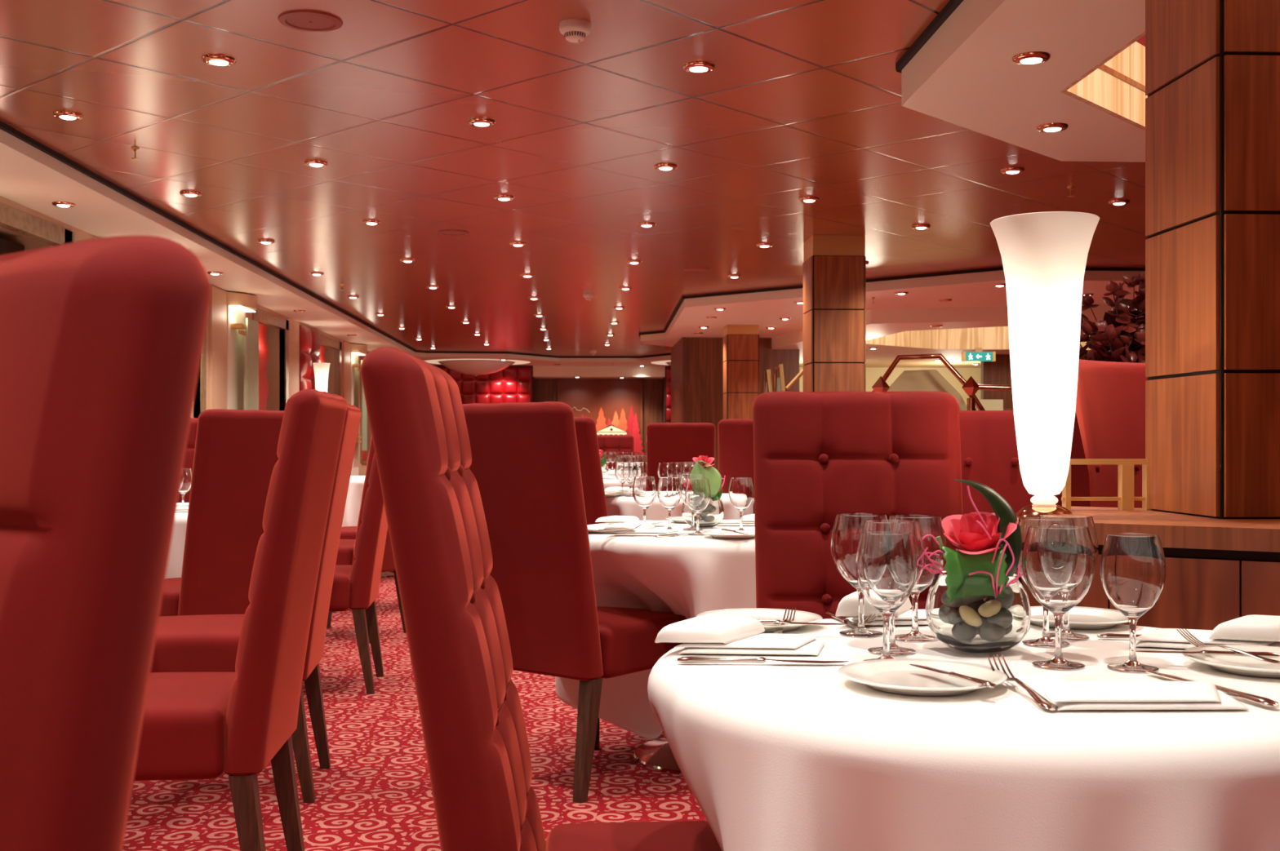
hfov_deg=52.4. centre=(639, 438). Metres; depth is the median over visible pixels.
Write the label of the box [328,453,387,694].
dining chair
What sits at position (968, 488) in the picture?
twig
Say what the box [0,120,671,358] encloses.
trim
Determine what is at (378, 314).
recessed light
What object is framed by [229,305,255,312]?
light
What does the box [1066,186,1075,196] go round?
sprinkler
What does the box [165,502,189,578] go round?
tablecloth
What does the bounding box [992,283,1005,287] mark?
recessed light
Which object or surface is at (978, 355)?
exit sign
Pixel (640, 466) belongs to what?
wine glass
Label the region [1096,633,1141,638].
table knife
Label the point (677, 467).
wine glass
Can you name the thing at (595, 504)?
dining chair
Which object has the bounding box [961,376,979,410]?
post
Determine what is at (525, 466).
dining chair
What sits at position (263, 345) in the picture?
blind
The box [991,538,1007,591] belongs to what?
twig
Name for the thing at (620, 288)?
recessed light
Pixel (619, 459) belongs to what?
wine glass
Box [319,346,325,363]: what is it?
blind
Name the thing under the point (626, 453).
wine glass
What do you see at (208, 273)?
recessed light
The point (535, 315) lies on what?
recessed light
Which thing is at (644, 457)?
wine glass
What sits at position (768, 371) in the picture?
glass screen
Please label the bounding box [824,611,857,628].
table knife
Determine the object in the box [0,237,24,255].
shutter
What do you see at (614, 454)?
wine glass
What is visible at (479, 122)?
recessed light
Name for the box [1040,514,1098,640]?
wine glass
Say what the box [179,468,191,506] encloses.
wine glass
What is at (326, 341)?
window
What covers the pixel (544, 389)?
wall
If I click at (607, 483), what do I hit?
tablecloth
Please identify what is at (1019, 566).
twig
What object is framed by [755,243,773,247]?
recessed light
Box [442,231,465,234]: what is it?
grille
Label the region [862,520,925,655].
wine glass
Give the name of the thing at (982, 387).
handrail
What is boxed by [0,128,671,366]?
ceiling soffit
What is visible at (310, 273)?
recessed light
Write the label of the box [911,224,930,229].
recessed light
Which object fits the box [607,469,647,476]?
tablecloth
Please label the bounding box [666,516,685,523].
bread plate
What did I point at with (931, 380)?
rail
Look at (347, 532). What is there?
dining chair
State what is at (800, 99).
ceiling
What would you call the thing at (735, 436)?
dining chair
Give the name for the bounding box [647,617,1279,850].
tablecloth
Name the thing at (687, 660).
table knife
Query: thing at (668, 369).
panel
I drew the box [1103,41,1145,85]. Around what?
trim
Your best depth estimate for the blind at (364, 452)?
17.31 m
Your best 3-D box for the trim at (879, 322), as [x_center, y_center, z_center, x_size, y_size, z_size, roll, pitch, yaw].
[4.317,-1.085,13.979,6.000,0.131,5.600,0,0,-3]
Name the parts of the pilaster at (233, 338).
casing, niche panel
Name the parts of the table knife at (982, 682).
blade, handle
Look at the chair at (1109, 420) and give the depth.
3.93 m
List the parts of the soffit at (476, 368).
glass dish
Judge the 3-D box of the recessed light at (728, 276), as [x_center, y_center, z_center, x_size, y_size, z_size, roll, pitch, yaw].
[0.722,-1.236,9.947,0.109,0.018,0.109,0,0,-3]
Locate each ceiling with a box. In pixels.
[0,0,1147,356]
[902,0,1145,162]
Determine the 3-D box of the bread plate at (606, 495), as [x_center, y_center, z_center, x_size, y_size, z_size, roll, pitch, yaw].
[-0.180,0.289,6.680,0.179,0.015,0.179,0,0,-3]
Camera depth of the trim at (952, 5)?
3.94 m
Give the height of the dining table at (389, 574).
0.744 m
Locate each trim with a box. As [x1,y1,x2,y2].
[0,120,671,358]
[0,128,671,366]
[533,365,665,378]
[638,266,1145,336]
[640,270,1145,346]
[771,304,1142,359]
[799,359,981,368]
[866,326,1090,350]
[895,0,963,73]
[1061,31,1147,129]
[1097,64,1145,92]
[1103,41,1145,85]
[1136,35,1145,46]
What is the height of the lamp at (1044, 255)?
0.620 m
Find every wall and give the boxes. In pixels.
[0,195,371,475]
[435,365,533,402]
[533,378,662,455]
[662,366,671,422]
[671,337,684,422]
[684,337,799,471]
[799,367,981,408]
[981,354,1086,408]
[1014,506,1279,630]
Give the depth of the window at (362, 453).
16.73 m
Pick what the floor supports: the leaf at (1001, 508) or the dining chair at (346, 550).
the dining chair at (346, 550)
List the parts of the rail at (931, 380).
infill panel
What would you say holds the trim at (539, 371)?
attached to the wall at (544, 389)
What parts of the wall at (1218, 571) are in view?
panel, panel, panel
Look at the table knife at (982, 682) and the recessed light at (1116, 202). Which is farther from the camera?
the recessed light at (1116, 202)
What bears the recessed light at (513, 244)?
in the ceiling at (800, 99)
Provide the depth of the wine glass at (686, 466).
6.83 m
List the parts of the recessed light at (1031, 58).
bulb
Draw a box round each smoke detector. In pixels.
[559,18,591,43]
[582,293,594,301]
[589,351,596,355]
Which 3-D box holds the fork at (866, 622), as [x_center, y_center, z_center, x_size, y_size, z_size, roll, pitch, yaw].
[0.341,0.282,2.090,0.022,0.025,0.180,0,0,-12]
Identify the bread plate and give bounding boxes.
[177,505,188,507]
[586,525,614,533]
[604,493,622,497]
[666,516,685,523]
[696,608,822,632]
[702,530,755,539]
[837,658,1007,696]
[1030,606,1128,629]
[1182,644,1279,678]
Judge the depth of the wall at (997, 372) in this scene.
15.73 m
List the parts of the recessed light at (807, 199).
bulb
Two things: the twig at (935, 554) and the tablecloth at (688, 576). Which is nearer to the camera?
the twig at (935, 554)
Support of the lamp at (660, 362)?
attached to the wall at (664, 380)
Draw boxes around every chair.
[0,235,210,850]
[128,404,361,808]
[133,388,346,850]
[159,408,284,617]
[177,417,198,502]
[326,435,406,644]
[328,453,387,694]
[332,526,356,613]
[360,347,721,850]
[462,401,686,804]
[573,417,608,525]
[596,435,634,469]
[646,422,715,489]
[718,418,754,514]
[752,391,962,619]
[959,410,1035,515]
[1053,359,1147,508]
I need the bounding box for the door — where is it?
[644,390,662,455]
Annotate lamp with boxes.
[312,362,330,392]
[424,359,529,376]
[650,360,671,366]
[990,211,1099,518]
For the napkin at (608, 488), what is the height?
0.034 m
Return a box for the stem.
[935,536,943,555]
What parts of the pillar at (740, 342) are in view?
veneer panel, veneer panel, veneer panel, veneer panel, veneer panel, veneer panel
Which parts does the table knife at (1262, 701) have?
blade, handle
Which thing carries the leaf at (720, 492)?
in the glass vase at (712, 516)
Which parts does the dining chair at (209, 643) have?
seat, leg, leg, backrest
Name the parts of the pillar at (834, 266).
veneer panel, veneer panel, veneer panel, veneer panel, veneer panel, veneer panel, veneer panel, veneer panel, veneer panel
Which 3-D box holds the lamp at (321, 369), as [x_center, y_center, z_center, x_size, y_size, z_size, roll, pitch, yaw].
[-3.246,-0.310,13.256,0.175,0.919,0.175,0,0,0]
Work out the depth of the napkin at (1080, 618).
2.10 m
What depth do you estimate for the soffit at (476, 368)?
19.56 m
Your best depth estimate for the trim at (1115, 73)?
4.45 m
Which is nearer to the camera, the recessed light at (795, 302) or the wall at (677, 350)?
the recessed light at (795, 302)
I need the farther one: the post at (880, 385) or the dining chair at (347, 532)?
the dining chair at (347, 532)
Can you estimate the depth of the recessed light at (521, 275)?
9.87 m
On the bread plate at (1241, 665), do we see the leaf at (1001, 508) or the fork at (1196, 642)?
the fork at (1196, 642)
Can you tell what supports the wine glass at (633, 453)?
on the tablecloth at (611, 473)
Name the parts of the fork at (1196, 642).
handle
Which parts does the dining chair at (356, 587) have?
seat, leg, backrest, leg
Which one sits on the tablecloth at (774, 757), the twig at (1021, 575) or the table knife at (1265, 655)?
the table knife at (1265, 655)
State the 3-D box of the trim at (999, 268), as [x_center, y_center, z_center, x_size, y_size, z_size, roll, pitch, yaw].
[2.705,-1.234,11.798,3.915,0.022,9.829,0,0,-45]
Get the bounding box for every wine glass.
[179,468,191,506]
[603,452,612,471]
[609,452,616,470]
[614,462,626,496]
[615,455,626,464]
[616,452,624,455]
[622,462,638,497]
[625,452,632,455]
[625,455,632,462]
[631,455,642,462]
[632,452,640,455]
[632,476,657,523]
[633,462,647,476]
[636,462,644,476]
[641,455,647,466]
[657,462,673,478]
[657,477,681,529]
[671,462,682,478]
[677,462,691,474]
[680,474,705,530]
[684,478,711,535]
[689,462,695,470]
[728,477,754,530]
[831,513,887,637]
[855,531,917,661]
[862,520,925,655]
[888,515,946,641]
[1016,516,1075,647]
[1022,524,1095,670]
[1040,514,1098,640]
[1100,533,1166,672]
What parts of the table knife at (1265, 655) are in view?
blade, handle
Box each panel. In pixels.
[299,324,320,391]
[436,366,531,404]
[666,367,671,422]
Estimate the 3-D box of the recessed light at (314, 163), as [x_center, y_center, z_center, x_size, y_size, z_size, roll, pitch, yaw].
[-1.460,-1.236,5.865,0.109,0.018,0.109,0,0,-3]
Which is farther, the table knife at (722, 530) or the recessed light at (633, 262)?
the recessed light at (633, 262)
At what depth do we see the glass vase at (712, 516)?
4.28 m
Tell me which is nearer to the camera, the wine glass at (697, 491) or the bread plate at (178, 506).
the wine glass at (697, 491)
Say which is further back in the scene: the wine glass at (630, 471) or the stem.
the wine glass at (630, 471)
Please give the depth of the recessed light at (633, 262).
9.10 m
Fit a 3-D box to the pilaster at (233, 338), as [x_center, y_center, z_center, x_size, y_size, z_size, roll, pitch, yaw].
[-3.198,-0.054,10.355,0.170,2.208,1.040,0,0,-3]
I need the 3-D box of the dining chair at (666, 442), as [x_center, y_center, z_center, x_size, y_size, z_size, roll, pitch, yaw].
[0.275,0.472,9.010,0.460,1.156,0.646,0,0,0]
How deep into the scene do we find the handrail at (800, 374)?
9.19 m
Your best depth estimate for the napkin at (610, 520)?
4.39 m
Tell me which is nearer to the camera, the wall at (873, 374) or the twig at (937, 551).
the twig at (937, 551)
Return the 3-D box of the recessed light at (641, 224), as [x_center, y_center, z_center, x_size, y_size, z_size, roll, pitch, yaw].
[0.039,-1.236,7.541,0.109,0.018,0.109,0,0,-3]
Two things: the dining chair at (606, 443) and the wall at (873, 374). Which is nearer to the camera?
the dining chair at (606, 443)
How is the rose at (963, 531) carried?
in the glass vase at (979, 619)
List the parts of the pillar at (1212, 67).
veneer panel, veneer panel, veneer panel, veneer panel, veneer panel, veneer panel, veneer panel, veneer panel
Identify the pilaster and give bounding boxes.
[208,285,258,409]
[342,341,367,475]
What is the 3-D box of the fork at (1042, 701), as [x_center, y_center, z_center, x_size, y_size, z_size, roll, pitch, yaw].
[0.443,0.281,1.509,0.024,0.028,0.200,0,0,-2]
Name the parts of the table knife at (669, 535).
handle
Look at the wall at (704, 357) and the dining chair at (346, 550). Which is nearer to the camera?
the dining chair at (346, 550)
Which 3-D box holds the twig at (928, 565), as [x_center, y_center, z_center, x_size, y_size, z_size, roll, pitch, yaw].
[0.402,0.186,1.797,0.041,0.026,0.004,0,0,-10]
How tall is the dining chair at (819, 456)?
1.156 m
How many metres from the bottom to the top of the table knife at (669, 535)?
0.008 m
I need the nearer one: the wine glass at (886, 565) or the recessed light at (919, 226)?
the wine glass at (886, 565)
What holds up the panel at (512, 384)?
attached to the wall at (532, 377)
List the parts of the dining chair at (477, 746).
backrest, seat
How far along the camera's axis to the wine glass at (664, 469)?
6.64 m
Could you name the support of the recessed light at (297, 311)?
attached to the wall at (273, 370)
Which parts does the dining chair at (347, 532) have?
seat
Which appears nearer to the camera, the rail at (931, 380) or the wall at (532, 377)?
the rail at (931, 380)
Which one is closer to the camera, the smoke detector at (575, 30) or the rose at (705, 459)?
the smoke detector at (575, 30)
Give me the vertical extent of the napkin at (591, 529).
0.015 m
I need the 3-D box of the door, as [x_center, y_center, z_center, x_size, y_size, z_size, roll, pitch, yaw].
[0.223,0.125,21.567,0.288,1.850,0.040,0,0,-3]
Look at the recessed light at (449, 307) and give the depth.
12.22 m
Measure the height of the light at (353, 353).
0.008 m
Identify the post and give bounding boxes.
[871,376,889,391]
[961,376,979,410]
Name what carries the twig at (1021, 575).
in the glass vase at (979, 619)
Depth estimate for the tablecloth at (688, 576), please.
3.94 m
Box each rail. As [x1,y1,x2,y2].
[871,353,985,410]
[1061,458,1152,511]
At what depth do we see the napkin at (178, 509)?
5.24 m
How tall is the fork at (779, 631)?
0.022 m
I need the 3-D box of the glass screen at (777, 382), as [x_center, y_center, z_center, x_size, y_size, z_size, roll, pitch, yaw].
[0.986,-0.333,9.175,0.087,0.380,0.178,0,0,-3]
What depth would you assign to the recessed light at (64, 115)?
4.97 m
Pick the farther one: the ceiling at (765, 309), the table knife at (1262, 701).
the ceiling at (765, 309)
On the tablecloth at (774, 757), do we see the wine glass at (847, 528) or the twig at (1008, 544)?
the wine glass at (847, 528)
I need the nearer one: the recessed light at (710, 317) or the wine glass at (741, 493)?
the wine glass at (741, 493)
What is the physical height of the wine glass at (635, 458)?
0.172 m
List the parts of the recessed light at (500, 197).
bulb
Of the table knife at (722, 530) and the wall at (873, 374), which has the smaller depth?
the table knife at (722, 530)
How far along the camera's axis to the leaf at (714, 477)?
4.29 m
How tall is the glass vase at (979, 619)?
0.106 m
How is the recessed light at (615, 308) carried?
in the ceiling at (800, 99)
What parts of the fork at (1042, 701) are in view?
handle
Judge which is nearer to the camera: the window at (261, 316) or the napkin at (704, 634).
the napkin at (704, 634)
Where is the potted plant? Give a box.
[1079,273,1145,363]
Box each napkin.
[176,507,188,512]
[595,515,666,526]
[602,475,617,479]
[604,487,632,490]
[604,488,632,495]
[604,522,683,536]
[654,615,825,655]
[716,514,755,525]
[835,591,927,626]
[1044,681,1248,711]
[1136,614,1279,648]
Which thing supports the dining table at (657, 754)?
on the floor
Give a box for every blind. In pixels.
[258,323,268,410]
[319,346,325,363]
[362,450,366,461]
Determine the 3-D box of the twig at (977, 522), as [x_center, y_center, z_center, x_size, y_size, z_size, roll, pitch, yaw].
[0.465,0.124,1.760,0.022,0.027,0.003,0,0,-3]
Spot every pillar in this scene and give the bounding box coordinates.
[723,324,759,419]
[803,235,866,391]
[1145,0,1279,519]
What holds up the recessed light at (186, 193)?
in the ceiling at (800, 99)
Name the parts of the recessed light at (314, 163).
bulb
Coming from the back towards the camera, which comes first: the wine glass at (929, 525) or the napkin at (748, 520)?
the napkin at (748, 520)
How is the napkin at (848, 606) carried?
on the tablecloth at (774, 757)
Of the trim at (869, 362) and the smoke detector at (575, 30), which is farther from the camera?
the trim at (869, 362)
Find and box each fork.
[595,524,641,531]
[773,607,795,634]
[842,613,879,625]
[986,654,1057,711]
[1176,629,1279,664]
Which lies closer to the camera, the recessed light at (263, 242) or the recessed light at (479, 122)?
the recessed light at (479, 122)
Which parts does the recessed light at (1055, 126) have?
bulb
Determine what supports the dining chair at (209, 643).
on the floor
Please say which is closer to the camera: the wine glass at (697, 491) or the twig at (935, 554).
the twig at (935, 554)
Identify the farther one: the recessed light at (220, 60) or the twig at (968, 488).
the recessed light at (220, 60)
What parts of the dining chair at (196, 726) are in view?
seat, leg, backrest, leg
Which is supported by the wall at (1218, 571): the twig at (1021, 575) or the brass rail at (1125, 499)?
the brass rail at (1125, 499)
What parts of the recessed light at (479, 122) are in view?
bulb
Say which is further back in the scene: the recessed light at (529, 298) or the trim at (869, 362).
the trim at (869, 362)
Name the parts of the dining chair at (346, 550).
leg, seat, backrest, leg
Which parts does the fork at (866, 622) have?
handle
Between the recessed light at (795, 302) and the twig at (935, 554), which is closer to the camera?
the twig at (935, 554)
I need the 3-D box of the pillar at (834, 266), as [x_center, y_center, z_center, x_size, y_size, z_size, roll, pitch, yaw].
[1.210,-0.097,8.117,0.335,2.294,0.335,0,0,-3]
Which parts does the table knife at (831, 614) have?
handle, blade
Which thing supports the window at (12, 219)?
in the wall at (273, 370)
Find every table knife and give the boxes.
[655,533,691,537]
[677,656,848,663]
[720,528,748,534]
[758,620,846,625]
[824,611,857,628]
[909,664,996,688]
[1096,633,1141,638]
[1136,650,1279,657]
[1146,671,1279,708]
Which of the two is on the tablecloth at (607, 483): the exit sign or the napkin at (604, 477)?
the napkin at (604, 477)
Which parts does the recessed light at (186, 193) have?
bulb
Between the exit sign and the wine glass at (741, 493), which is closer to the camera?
the wine glass at (741, 493)
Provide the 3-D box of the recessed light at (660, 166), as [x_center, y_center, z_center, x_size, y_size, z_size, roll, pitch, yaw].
[0.118,-1.236,5.943,0.109,0.018,0.109,0,0,-3]
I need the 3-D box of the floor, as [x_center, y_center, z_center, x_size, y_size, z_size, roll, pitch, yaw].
[1.887,1.100,9.755,11.270,0.100,24.500,0,0,-3]
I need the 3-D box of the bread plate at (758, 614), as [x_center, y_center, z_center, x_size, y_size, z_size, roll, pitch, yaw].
[0.189,0.289,2.058,0.199,0.015,0.199,0,0,-3]
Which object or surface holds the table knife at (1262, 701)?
on the tablecloth at (774, 757)
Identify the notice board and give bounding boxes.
[976,400,1003,410]
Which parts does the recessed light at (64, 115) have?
bulb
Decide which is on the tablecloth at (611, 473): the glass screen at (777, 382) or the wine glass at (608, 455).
the wine glass at (608, 455)
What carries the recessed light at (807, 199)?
in the ceiling at (800, 99)
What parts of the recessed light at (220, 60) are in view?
bulb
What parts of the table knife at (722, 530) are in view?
handle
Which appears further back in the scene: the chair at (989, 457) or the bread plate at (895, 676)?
the chair at (989, 457)
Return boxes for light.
[51,201,75,207]
[52,111,83,120]
[179,191,202,196]
[201,54,235,66]
[206,271,222,275]
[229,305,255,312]
[257,240,275,244]
[293,310,305,312]
[303,160,328,167]
[309,272,324,275]
[346,295,359,298]
[351,352,365,355]
[362,220,381,225]
[374,313,386,315]
[400,258,415,262]
[426,285,439,288]
[445,306,457,308]
[467,118,495,127]
[493,195,514,200]
[509,242,526,246]
[520,274,534,277]
[528,297,540,299]
[533,314,544,316]
[613,306,624,309]
[619,287,631,289]
[626,260,642,264]
[637,222,656,226]
[653,164,677,170]
[682,61,715,73]
[706,316,717,319]
[714,307,725,310]
[727,275,741,278]
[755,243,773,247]
[779,317,791,319]
[794,301,803,303]
[799,196,819,202]
[894,292,908,294]
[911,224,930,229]
[930,324,942,327]
[938,298,951,302]
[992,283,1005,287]
[1000,167,1025,174]
[1011,51,1050,65]
[1036,122,1068,133]
[1108,200,1129,205]
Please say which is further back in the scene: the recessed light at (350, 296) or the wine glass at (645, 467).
the recessed light at (350, 296)
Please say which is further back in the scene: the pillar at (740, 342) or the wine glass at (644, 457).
the pillar at (740, 342)
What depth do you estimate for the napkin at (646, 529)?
3.96 m
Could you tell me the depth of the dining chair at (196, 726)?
2.71 m
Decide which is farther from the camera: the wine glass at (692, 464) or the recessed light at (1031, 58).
the wine glass at (692, 464)
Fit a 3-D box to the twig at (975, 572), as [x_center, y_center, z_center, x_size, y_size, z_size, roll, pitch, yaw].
[0.464,0.198,1.761,0.038,0.038,0.004,0,0,-6]
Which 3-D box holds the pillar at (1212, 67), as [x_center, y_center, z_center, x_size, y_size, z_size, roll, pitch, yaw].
[1.356,-0.469,2.850,0.360,1.269,0.360,0,0,-3]
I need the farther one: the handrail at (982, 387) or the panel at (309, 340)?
the panel at (309, 340)
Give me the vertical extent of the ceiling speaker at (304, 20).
0.007 m
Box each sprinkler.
[130,146,139,159]
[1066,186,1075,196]
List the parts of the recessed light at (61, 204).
bulb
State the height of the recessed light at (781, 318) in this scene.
0.018 m
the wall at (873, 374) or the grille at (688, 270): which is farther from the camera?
the wall at (873, 374)
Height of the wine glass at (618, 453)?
0.172 m
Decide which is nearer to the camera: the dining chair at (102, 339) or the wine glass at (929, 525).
the dining chair at (102, 339)
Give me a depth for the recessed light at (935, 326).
11.71 m
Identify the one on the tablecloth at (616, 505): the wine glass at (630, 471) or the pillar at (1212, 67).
the wine glass at (630, 471)
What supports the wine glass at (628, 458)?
on the tablecloth at (607, 483)
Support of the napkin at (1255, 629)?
on the tablecloth at (774, 757)
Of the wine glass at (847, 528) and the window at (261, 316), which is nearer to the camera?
the wine glass at (847, 528)
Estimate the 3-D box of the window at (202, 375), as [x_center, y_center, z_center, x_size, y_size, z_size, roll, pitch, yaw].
[-3.331,-0.403,9.022,0.254,1.465,1.470,0,0,-3]
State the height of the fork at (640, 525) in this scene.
0.020 m
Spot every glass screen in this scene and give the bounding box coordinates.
[762,369,772,393]
[773,364,785,391]
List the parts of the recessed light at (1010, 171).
bulb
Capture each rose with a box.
[692,455,714,466]
[941,511,1018,555]
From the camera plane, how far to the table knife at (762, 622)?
1.96 m
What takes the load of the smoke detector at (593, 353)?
attached to the ceiling at (800, 99)
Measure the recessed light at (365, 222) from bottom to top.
0.018 m
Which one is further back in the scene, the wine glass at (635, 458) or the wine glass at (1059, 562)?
the wine glass at (635, 458)
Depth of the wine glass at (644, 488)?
4.22 m
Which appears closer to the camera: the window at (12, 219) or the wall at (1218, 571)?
the wall at (1218, 571)
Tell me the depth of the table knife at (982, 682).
1.51 m
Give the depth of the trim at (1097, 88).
4.38 m
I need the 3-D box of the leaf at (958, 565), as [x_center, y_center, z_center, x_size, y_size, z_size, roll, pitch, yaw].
[0.454,0.184,1.775,0.086,0.079,0.033,0,0,0]
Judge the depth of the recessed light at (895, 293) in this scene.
10.20 m
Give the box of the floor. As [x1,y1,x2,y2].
[122,577,706,850]
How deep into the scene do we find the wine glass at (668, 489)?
4.15 m
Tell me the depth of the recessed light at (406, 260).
9.03 m
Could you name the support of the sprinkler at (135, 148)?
attached to the ceiling at (800, 99)
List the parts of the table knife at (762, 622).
handle, blade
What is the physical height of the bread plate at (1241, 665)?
0.015 m
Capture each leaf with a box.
[600,455,606,464]
[690,459,721,495]
[715,483,722,498]
[940,544,1007,602]
[954,479,1022,577]
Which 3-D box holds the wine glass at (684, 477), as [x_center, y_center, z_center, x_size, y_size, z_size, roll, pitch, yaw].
[0.172,0.206,4.227,0.092,0.181,0.092,0,0,-3]
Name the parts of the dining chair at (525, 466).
backrest, leg, leg, seat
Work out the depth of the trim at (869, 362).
18.19 m
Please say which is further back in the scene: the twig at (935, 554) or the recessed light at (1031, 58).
the recessed light at (1031, 58)
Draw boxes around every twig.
[917,564,944,582]
[922,534,942,572]
[924,546,943,574]
[924,552,944,574]
[928,550,945,570]
[967,485,987,528]
[968,571,995,591]
[976,520,991,539]
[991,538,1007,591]
[999,541,1014,593]
[1001,573,1023,590]
[1005,564,1020,587]
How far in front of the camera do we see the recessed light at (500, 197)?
6.67 m
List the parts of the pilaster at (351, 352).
casing, niche panel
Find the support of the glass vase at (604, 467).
on the tablecloth at (607, 483)
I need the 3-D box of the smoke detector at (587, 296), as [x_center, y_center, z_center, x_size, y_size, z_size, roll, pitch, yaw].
[-0.442,-1.215,11.210,0.096,0.060,0.096,0,0,-3]
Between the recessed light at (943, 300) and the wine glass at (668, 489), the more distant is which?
the recessed light at (943, 300)
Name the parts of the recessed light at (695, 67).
bulb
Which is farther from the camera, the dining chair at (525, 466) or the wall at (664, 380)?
the wall at (664, 380)
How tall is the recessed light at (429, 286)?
0.018 m
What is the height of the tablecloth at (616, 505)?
0.651 m
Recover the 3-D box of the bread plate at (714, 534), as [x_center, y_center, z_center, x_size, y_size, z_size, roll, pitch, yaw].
[0.279,0.289,3.902,0.189,0.015,0.189,0,0,-3]
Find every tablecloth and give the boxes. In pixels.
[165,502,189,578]
[342,475,365,527]
[555,520,755,739]
[603,479,633,490]
[605,493,754,520]
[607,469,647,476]
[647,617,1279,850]
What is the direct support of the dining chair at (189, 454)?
on the floor
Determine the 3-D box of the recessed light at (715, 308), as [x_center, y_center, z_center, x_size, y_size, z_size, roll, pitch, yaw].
[0.707,-1.141,11.476,0.109,0.018,0.109,0,0,-3]
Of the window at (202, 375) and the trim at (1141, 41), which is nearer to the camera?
the trim at (1141, 41)
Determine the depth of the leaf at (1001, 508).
1.80 m
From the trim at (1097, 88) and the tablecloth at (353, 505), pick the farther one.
the tablecloth at (353, 505)
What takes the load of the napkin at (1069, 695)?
on the tablecloth at (774, 757)
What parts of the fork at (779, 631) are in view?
handle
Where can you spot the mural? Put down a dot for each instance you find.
(615, 406)
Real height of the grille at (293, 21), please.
0.006 m
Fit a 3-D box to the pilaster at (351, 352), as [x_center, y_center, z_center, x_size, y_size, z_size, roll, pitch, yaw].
[-3.475,-0.054,15.968,0.170,2.208,1.040,0,0,-3]
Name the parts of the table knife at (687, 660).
handle, blade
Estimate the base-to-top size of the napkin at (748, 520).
0.036 m
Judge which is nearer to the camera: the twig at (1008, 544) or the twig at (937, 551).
the twig at (1008, 544)
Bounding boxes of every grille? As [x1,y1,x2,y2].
[286,14,334,28]
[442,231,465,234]
[687,269,705,271]
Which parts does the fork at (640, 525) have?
handle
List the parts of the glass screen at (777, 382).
thin frame, pane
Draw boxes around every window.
[0,202,75,255]
[193,326,206,417]
[252,307,289,410]
[318,333,342,396]
[360,354,367,464]
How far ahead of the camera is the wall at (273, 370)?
12.39 m
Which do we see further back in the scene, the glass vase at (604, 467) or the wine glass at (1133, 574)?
the glass vase at (604, 467)
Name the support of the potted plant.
on the floor
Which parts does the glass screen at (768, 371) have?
thin frame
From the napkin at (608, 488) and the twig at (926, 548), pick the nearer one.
the twig at (926, 548)
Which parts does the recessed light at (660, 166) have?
bulb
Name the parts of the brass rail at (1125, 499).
post, post, post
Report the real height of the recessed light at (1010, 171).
0.018 m
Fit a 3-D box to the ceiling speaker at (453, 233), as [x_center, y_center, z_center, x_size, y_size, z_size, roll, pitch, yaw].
[-1.125,-1.242,7.847,0.188,0.007,0.188,0,0,-3]
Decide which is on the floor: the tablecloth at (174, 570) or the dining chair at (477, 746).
the dining chair at (477, 746)
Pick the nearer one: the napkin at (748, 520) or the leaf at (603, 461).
the napkin at (748, 520)
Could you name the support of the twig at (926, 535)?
in the glass vase at (979, 619)
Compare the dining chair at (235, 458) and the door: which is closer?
the dining chair at (235, 458)
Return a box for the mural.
[557,378,644,455]
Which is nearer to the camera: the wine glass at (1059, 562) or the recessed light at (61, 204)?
the wine glass at (1059, 562)
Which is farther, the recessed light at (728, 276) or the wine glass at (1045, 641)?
the recessed light at (728, 276)
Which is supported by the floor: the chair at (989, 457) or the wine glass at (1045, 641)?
the chair at (989, 457)
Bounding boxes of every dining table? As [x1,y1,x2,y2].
[380,570,394,578]
[633,737,682,775]
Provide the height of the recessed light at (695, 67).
0.018 m
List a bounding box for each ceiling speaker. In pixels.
[277,9,342,31]
[437,230,469,235]
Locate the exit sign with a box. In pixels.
[961,347,995,361]
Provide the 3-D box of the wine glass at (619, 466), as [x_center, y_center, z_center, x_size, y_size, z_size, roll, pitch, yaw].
[-0.090,0.210,6.730,0.080,0.172,0.080,0,0,29]
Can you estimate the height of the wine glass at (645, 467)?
0.172 m
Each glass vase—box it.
[600,463,608,475]
[681,494,724,528]
[924,570,1031,653]
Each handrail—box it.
[785,368,803,390]
[977,384,1012,391]
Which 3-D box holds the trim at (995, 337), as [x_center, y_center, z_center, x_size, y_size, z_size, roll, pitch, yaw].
[4.427,-1.361,13.361,4.315,0.679,3.206,0,0,-3]

